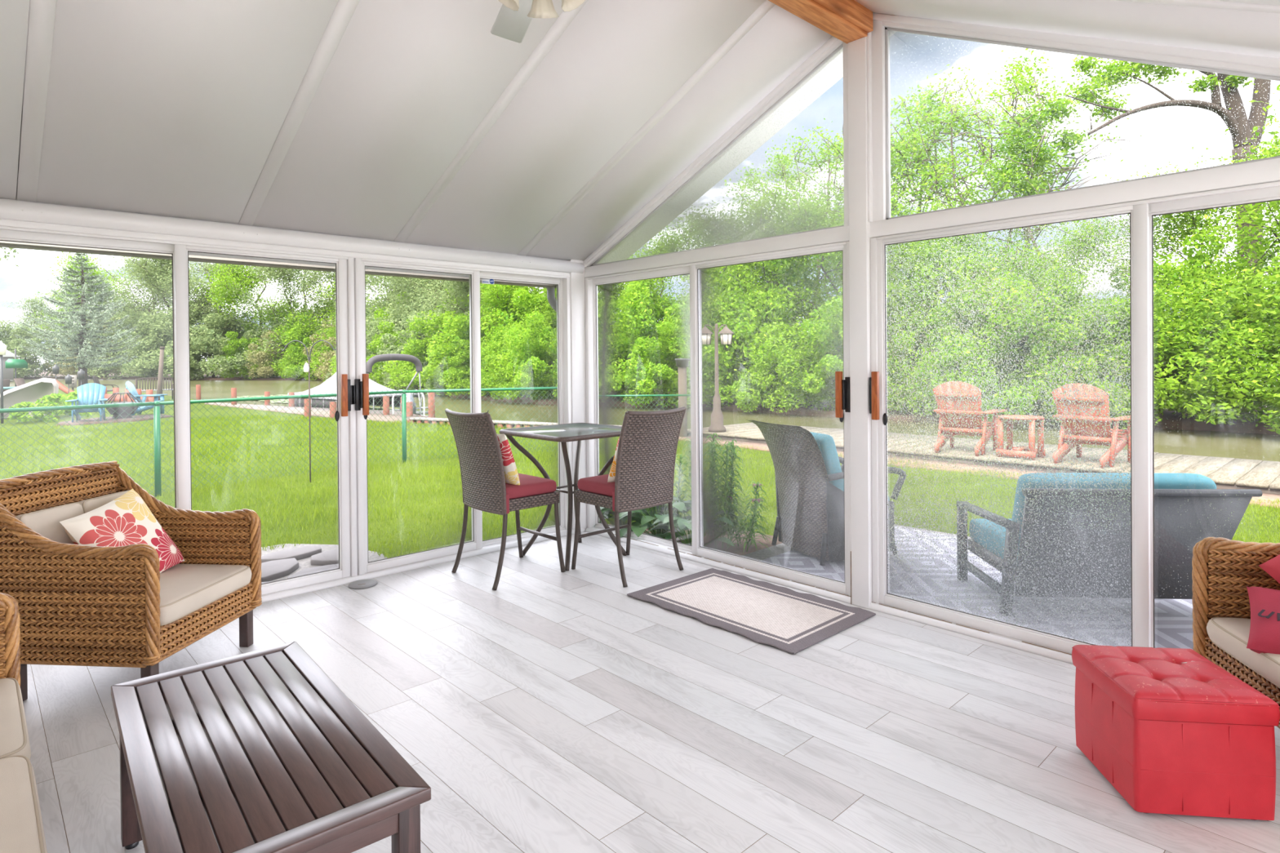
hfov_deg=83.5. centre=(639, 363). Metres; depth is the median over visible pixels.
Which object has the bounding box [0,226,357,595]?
door
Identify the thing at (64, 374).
shrub
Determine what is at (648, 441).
counter chair
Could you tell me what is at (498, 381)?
shrub
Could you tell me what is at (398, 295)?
shrub
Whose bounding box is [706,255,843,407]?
tree
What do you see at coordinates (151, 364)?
shrub
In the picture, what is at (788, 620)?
door mat
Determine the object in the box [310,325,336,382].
shrub
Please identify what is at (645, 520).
plant
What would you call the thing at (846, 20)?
ridge beam
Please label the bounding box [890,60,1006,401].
tree
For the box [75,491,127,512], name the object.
cushion
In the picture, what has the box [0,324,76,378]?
shrub
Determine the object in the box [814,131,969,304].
tree
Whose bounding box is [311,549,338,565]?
stepping stone
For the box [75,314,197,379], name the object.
shrub
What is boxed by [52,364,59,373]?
canister
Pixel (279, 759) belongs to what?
coffee table
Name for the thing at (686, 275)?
tree
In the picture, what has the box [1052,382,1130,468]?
chair
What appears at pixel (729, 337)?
lamp post
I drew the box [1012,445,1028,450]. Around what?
shelf
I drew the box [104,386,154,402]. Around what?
wall
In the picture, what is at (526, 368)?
shrub
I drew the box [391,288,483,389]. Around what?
shrub
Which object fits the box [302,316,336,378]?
shrub
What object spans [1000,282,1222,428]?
shrub
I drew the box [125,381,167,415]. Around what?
chair
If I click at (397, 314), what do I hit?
shrub
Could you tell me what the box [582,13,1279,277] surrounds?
window frame
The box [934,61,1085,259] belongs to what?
bare tree
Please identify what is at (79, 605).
rattan armchair
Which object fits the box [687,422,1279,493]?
boardwalk
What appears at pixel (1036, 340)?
shrub
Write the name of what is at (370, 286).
tree
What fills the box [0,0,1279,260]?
ceiling
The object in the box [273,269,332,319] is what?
tree
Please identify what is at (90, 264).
tree
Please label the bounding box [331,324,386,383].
shrub
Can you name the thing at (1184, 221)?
tree
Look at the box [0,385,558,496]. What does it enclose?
fence
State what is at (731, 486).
plant
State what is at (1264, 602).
throw pillow
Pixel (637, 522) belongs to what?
plant
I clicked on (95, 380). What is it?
lounge chair
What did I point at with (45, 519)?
cushion
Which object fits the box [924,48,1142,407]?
tree
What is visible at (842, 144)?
tree
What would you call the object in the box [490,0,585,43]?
ceiling fan
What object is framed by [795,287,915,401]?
shrub
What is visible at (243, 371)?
shrub
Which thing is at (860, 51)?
post
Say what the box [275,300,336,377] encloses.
shrub
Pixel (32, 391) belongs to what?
covered boat
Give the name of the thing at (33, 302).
tree
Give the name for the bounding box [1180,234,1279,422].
shrub
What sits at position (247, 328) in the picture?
shrub
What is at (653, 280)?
tree
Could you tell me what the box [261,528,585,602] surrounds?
baseboard
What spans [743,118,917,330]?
tree
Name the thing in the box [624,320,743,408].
shrub
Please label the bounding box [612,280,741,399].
shrub
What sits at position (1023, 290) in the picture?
shrub
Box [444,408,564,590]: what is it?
counter chair
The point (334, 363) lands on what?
shrub
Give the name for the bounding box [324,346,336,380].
shrub
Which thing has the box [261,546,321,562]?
stepping stone
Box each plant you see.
[595,506,648,526]
[618,495,691,538]
[626,454,691,537]
[646,503,740,546]
[675,432,750,543]
[720,481,772,551]
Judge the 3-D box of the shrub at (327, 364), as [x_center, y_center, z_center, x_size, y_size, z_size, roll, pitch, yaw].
[-28.378,-1.402,73.371,9.146,6.575,8.670,0,0,25]
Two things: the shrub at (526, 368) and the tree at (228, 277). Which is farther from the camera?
the tree at (228, 277)
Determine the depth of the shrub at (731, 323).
28.48 m
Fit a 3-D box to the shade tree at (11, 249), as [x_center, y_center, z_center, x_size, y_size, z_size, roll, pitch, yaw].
[-14.735,-3.216,12.370,6.076,9.762,6.185,0,0,1]
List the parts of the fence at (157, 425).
rail, fence post, rail, fence post, rail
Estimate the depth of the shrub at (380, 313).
58.52 m
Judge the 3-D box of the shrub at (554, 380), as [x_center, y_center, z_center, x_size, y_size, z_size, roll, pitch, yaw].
[-1.754,-0.934,35.446,5.124,5.288,5.785,0,0,20]
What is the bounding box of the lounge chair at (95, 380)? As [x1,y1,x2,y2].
[91,376,118,391]
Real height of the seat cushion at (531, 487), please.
0.093 m
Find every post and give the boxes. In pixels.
[0,340,6,423]
[69,374,76,391]
[706,324,733,432]
[848,31,872,608]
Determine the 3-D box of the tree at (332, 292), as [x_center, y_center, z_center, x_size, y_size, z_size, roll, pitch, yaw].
[-28.532,-6.678,78.406,18.579,17.730,16.736,0,0,17]
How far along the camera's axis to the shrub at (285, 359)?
82.04 m
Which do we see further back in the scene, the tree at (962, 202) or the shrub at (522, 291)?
the shrub at (522, 291)
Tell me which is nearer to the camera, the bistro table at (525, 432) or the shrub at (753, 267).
the bistro table at (525, 432)
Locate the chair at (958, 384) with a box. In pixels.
[933,381,1007,456]
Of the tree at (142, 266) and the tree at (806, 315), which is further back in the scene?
the tree at (142, 266)
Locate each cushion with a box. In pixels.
[0,678,31,759]
[0,756,47,852]
[15,503,84,544]
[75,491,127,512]
[159,564,251,624]
[505,473,556,499]
[577,474,614,497]
[809,431,844,491]
[968,518,1019,565]
[1011,472,1216,546]
[1206,617,1279,686]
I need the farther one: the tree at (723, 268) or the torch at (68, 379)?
the tree at (723, 268)
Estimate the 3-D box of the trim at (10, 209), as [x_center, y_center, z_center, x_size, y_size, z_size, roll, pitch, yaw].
[-2.315,-0.753,4.087,5.065,0.108,0.060,-1,1,-43]
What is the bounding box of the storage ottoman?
[1071,644,1279,820]
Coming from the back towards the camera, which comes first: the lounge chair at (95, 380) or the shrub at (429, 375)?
the shrub at (429, 375)
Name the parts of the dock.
post, post, post, post, post, post, post, ladder rail, post, ladder rail, post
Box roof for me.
[16,4,866,277]
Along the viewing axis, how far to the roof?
4.83 m
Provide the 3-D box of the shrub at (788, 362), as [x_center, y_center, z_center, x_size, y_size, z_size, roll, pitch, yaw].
[5.589,0.120,27.244,4.317,3.511,3.823,0,0,36]
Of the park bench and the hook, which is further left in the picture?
the park bench
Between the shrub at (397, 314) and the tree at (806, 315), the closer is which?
the tree at (806, 315)
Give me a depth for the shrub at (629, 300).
30.76 m
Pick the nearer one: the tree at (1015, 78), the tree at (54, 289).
the tree at (1015, 78)
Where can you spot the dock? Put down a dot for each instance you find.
(233, 390)
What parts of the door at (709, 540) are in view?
fixed panel, pane, sliding panel, pane, handle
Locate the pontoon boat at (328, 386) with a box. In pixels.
[287,353,428,417]
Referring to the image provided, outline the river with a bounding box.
[19,367,1279,435]
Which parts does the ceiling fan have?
lamp shade, blade, lamp shade, lamp shade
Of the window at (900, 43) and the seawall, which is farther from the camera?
the seawall
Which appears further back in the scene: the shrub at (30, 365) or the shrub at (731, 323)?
the shrub at (30, 365)
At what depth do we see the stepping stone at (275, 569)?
5.10 m
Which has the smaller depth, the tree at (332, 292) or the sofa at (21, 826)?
the sofa at (21, 826)
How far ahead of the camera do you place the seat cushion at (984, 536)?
4.45 m
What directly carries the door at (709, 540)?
in the window frame at (1264, 171)
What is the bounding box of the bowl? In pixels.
[105,401,138,414]
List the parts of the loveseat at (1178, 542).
leg, arm, seat, leg, backrest, rail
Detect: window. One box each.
[591,44,844,266]
[884,26,1279,219]
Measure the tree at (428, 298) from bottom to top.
13.107 m
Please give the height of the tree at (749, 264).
10.314 m
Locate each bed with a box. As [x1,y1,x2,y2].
[54,413,173,426]
[631,524,782,555]
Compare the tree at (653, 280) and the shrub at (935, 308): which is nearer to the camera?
the shrub at (935, 308)
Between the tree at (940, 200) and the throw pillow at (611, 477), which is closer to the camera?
the throw pillow at (611, 477)
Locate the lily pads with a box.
[236,394,288,403]
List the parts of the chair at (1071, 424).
leg, rail, leg, rail, rail, rail, rail, leg, arm, leg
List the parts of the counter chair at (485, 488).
leg, backrest, leg, leg, seat, leg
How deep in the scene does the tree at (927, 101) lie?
30.05 m
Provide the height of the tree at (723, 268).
10.274 m
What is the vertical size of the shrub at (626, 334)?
3.781 m
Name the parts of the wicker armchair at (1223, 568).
panel, arm panel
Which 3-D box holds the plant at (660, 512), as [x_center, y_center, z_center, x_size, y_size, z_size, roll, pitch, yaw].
[0.164,1.101,5.999,0.524,0.757,0.719,-1,1,-43]
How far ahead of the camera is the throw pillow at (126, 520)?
3.23 m
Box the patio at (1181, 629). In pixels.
[760,525,1193,649]
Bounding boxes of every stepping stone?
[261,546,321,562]
[261,557,298,582]
[287,564,338,578]
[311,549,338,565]
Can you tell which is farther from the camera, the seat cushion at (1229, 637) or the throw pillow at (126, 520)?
the throw pillow at (126, 520)
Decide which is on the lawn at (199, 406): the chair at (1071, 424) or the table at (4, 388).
the table at (4, 388)
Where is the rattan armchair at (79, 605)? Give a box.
[0,461,262,701]
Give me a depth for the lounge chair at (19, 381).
27.33 m
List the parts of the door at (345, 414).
fixed panel, sliding panel, handle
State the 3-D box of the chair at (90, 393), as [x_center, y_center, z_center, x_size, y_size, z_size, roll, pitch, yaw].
[-14.370,1.028,18.712,0.840,1.006,0.921,-1,0,-29]
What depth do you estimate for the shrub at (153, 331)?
89.79 m
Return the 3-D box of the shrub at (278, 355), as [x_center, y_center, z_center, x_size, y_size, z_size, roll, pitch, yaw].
[-41.286,-2.749,88.435,11.878,9.389,11.937,0,0,31]
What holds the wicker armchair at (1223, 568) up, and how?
on the floor
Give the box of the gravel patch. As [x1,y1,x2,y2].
[261,543,387,581]
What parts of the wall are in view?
post, post, post, post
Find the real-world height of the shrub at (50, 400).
0.766 m
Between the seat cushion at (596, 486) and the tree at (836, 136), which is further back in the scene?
the tree at (836, 136)
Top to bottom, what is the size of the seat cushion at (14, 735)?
0.108 m
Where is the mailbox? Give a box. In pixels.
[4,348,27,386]
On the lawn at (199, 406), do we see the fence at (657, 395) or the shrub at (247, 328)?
the fence at (657, 395)
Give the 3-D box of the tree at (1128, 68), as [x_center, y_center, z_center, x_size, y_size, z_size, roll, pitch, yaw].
[18.919,-6.074,25.580,13.327,16.220,3.158,0,0,2]
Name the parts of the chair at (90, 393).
arm, leg, rail, leg, leg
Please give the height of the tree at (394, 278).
14.184 m
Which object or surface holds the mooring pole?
on the lawn at (199, 406)
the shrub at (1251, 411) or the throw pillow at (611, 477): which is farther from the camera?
the shrub at (1251, 411)
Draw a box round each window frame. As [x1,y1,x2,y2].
[0,197,586,529]
[0,240,552,288]
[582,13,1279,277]
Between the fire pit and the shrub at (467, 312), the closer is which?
the fire pit
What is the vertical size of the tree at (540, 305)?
9.056 m
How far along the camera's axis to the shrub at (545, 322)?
36.85 m
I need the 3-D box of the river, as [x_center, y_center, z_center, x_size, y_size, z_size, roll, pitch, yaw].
[-52.377,1.813,129.067,220.000,0.500,340.000,-1,1,-43]
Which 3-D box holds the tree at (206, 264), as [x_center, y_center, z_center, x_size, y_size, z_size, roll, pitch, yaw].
[-54.689,-7.935,92.688,9.646,20.548,10.713,0,1,42]
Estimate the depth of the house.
86.25 m
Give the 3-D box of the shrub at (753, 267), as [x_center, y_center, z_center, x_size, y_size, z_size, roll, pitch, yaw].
[4.616,-1.631,32.826,7.259,6.634,6.592,0,0,-2]
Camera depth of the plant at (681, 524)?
5.44 m
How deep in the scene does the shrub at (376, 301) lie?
64.46 m
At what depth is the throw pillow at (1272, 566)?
2.57 m
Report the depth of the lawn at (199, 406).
9.17 m
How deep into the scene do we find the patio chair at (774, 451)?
5.22 m
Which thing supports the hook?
on the lawn at (199, 406)
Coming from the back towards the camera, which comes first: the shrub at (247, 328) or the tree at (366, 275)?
the shrub at (247, 328)
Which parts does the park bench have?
backrest, seat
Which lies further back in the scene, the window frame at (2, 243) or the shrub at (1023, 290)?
the shrub at (1023, 290)
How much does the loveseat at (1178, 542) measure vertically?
0.819 m
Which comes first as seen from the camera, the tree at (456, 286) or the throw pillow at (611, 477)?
the throw pillow at (611, 477)
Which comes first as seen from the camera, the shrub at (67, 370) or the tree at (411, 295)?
the tree at (411, 295)
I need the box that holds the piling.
[675,358,687,436]
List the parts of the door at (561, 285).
handle, sliding panel, pane, fixed panel, pane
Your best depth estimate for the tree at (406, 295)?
58.23 m
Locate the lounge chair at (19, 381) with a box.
[13,377,25,386]
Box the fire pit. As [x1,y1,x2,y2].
[104,392,140,418]
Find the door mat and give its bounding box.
[626,568,875,654]
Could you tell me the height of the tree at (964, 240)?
7.676 m
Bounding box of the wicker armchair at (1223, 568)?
[1191,537,1279,728]
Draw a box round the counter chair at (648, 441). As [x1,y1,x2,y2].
[571,406,686,586]
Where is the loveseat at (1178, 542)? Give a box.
[956,472,1262,616]
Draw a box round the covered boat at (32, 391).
[0,377,58,418]
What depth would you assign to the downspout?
6.12 m
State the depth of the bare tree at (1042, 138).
25.56 m
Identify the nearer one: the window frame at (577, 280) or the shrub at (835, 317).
the window frame at (577, 280)
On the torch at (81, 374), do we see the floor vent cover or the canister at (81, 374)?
the canister at (81, 374)
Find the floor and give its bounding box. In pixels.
[22,532,1279,852]
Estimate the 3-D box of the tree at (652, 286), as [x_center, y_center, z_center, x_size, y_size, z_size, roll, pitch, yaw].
[1.248,-2.750,35.661,8.785,9.456,7.389,-1,0,-4]
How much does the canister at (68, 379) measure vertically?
0.340 m
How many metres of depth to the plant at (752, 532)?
5.60 m
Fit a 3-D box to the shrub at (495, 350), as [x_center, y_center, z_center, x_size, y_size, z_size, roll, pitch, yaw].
[-7.268,0.028,38.578,4.071,3.764,4.484,-1,0,-10]
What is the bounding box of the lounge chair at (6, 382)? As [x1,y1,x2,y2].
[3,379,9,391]
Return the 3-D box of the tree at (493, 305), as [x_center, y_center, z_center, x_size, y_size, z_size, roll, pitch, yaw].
[-6.565,-3.013,43.335,9.334,10.047,7.850,0,0,7]
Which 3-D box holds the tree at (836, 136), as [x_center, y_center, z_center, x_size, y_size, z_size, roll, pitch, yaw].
[10.749,-4.965,33.766,9.311,13.958,7.709,0,0,34]
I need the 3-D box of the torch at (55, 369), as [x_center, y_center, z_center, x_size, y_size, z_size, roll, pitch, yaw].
[-21.014,0.783,25.806,0.200,1.490,0.190,-1,1,-43]
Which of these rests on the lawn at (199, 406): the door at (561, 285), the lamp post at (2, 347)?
the lamp post at (2, 347)
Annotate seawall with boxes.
[408,417,622,428]
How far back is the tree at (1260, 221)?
20.10 m
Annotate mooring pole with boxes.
[156,346,164,400]
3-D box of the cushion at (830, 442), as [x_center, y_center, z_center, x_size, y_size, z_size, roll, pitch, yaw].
[1.319,0.775,5.437,0.149,0.529,0.550,-18,7,-22]
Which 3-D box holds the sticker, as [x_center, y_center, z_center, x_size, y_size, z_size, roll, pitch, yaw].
[-1.125,-0.609,5.312,0.105,0.042,0.005,-1,1,-43]
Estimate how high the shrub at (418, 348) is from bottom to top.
5.304 m
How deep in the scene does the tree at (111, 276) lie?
96.30 m
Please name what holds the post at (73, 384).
on the lawn at (199, 406)
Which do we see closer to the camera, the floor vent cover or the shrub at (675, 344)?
the floor vent cover
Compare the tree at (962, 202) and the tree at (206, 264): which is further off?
the tree at (206, 264)
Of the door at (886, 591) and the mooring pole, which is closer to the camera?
the door at (886, 591)
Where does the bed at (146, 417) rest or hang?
on the lawn at (199, 406)
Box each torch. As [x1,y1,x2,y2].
[52,364,59,380]
[64,373,71,397]
[77,368,84,385]
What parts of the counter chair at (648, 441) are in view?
leg, seat, leg, leg, backrest, leg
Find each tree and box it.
[0,247,19,266]
[0,283,111,366]
[0,288,60,377]
[14,253,141,386]
[23,251,149,377]
[84,261,199,359]
[92,257,204,376]
[102,256,239,368]
[146,262,274,377]
[170,259,249,376]
[192,262,322,346]
[217,266,335,377]
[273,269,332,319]
[283,268,383,339]
[302,274,397,337]
[316,271,396,315]
[365,274,435,311]
[365,275,441,351]
[384,276,483,324]
[406,280,510,345]
[465,284,555,337]
[488,284,617,359]
[544,280,670,342]
[614,274,689,391]
[653,206,844,395]
[662,267,727,303]
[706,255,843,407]
[710,164,832,387]
[714,175,919,402]
[735,143,836,306]
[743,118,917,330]
[787,115,960,288]
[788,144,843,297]
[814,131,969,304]
[827,63,999,369]
[840,186,993,402]
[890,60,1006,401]
[890,75,1048,328]
[906,204,1055,407]
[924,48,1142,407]
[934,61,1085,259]
[978,54,1279,408]
[986,214,1199,363]
[988,73,1123,406]
[1034,137,1279,417]
[1153,84,1279,414]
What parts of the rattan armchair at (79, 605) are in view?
leg, panel, arm panel, leg, arm panel, panel, leg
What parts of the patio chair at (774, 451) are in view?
leg, panel, backrest, leg, arm, panel, arm, leg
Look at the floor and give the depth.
2.73 m
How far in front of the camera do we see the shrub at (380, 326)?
50.86 m
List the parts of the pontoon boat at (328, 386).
panel, railing, outboard motor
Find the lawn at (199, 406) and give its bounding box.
[0,386,1279,558]
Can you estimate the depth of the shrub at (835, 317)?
25.69 m
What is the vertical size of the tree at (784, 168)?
13.106 m
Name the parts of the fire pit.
spark lid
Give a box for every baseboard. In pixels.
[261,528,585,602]
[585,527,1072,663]
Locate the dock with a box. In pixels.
[195,384,435,422]
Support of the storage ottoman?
on the floor
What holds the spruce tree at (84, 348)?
on the lawn at (199, 406)
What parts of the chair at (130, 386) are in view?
leg, leg, rail, arm, arm, leg, leg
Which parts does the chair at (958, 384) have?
leg, rail, leg, rail, rail, rail, rail, leg, leg, arm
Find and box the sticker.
[481,278,494,284]
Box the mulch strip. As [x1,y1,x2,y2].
[678,435,1279,508]
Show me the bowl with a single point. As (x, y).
(119, 411)
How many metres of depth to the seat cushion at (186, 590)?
3.23 m
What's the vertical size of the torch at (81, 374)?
1.340 m
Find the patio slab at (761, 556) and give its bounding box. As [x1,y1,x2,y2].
[741,524,971,560]
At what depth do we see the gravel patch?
5.65 m
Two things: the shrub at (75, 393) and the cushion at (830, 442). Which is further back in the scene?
the shrub at (75, 393)
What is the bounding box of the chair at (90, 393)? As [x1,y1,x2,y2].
[65,382,107,422]
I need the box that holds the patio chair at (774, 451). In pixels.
[746,419,906,565]
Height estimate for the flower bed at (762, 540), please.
0.060 m
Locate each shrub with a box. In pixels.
[0,320,47,377]
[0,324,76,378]
[6,401,57,422]
[34,392,91,417]
[43,328,124,377]
[52,310,155,377]
[64,391,77,404]
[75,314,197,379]
[112,311,210,377]
[121,300,249,380]
[163,306,275,379]
[208,330,282,379]
[227,322,302,377]
[243,328,301,377]
[253,302,334,376]
[271,323,323,380]
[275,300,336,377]
[282,331,333,380]
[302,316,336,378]
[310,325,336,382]
[315,337,336,380]
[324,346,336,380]
[328,315,368,376]
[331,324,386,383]
[365,279,423,330]
[365,302,427,386]
[366,311,400,377]
[366,320,426,390]
[371,291,417,323]
[375,311,447,390]
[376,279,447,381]
[382,310,466,390]
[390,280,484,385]
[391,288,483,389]
[408,306,517,395]
[435,283,546,392]
[437,338,503,397]
[443,287,539,383]
[466,329,534,398]
[480,288,557,391]
[480,320,557,399]
[493,311,557,399]
[524,298,615,392]
[551,315,657,399]
[610,280,688,408]
[611,324,646,402]
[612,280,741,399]
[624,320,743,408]
[663,262,804,395]
[666,289,809,408]
[730,320,843,413]
[793,296,930,414]
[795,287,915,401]
[838,233,1047,411]
[886,301,991,417]
[902,271,1101,422]
[963,264,1130,413]
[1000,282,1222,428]
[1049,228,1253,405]
[1079,274,1279,426]
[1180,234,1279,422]
[1183,252,1279,435]
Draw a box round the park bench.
[133,377,173,399]
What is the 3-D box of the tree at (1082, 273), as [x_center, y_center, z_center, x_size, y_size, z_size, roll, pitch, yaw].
[14.817,-1.784,23.767,6.809,7.328,5.726,0,0,21]
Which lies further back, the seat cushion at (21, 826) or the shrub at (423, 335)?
the shrub at (423, 335)
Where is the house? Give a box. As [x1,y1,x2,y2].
[2,350,18,380]
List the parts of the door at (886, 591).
handle, pane, sliding panel, fixed panel, pane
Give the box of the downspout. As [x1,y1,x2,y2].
[546,287,555,311]
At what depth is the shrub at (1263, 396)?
18.33 m
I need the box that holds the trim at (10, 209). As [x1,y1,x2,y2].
[0,198,584,273]
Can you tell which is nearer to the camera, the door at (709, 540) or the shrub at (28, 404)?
the door at (709, 540)
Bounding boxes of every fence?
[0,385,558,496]
[611,394,688,448]
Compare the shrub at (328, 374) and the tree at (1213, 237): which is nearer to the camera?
the tree at (1213, 237)
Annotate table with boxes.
[3,386,15,389]
[111,641,431,852]
[498,422,626,570]
[995,414,1045,460]
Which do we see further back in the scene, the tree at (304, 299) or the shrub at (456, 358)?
the tree at (304, 299)
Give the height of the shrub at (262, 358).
6.008 m
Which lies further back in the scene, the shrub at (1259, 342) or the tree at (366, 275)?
the tree at (366, 275)
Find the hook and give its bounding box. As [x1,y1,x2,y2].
[280,339,336,482]
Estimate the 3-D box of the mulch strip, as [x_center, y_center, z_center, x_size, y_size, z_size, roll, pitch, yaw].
[5.860,1.413,7.955,0.800,0.050,15.600,-1,1,-43]
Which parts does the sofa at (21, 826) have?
arm panel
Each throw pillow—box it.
[59,488,184,573]
[497,433,519,484]
[607,437,619,482]
[1246,586,1279,654]
[1258,554,1279,583]
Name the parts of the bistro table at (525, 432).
leg, glass, leg, leg, leg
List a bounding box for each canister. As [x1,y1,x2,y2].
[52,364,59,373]
[64,373,71,384]
[77,368,84,379]
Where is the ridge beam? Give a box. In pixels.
[768,0,872,44]
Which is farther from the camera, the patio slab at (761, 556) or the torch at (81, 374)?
the torch at (81, 374)
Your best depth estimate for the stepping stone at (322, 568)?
5.04 m
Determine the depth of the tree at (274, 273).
84.81 m
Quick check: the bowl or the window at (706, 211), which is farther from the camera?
the bowl
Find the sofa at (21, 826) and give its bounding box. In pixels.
[0,592,47,852]
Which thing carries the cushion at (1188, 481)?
on the loveseat at (1178, 542)
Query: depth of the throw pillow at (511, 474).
4.50 m
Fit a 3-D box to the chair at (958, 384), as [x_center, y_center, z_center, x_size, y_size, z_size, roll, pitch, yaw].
[4.762,0.775,10.493,0.882,1.056,0.967,0,0,41]
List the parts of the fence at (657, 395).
rail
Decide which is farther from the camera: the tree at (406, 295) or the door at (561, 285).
the tree at (406, 295)
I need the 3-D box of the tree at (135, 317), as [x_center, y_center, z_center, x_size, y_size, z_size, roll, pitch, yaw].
[-65.966,-6.487,97.344,16.736,17.730,18.579,0,0,6]
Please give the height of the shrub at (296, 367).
5.655 m
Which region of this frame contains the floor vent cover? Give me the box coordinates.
[347,579,377,589]
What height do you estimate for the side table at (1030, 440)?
0.560 m
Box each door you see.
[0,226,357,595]
[351,257,572,575]
[585,241,851,595]
[869,181,1279,653]
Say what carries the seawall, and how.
on the lawn at (199, 406)
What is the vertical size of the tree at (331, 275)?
19.190 m
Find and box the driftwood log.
[56,379,74,394]

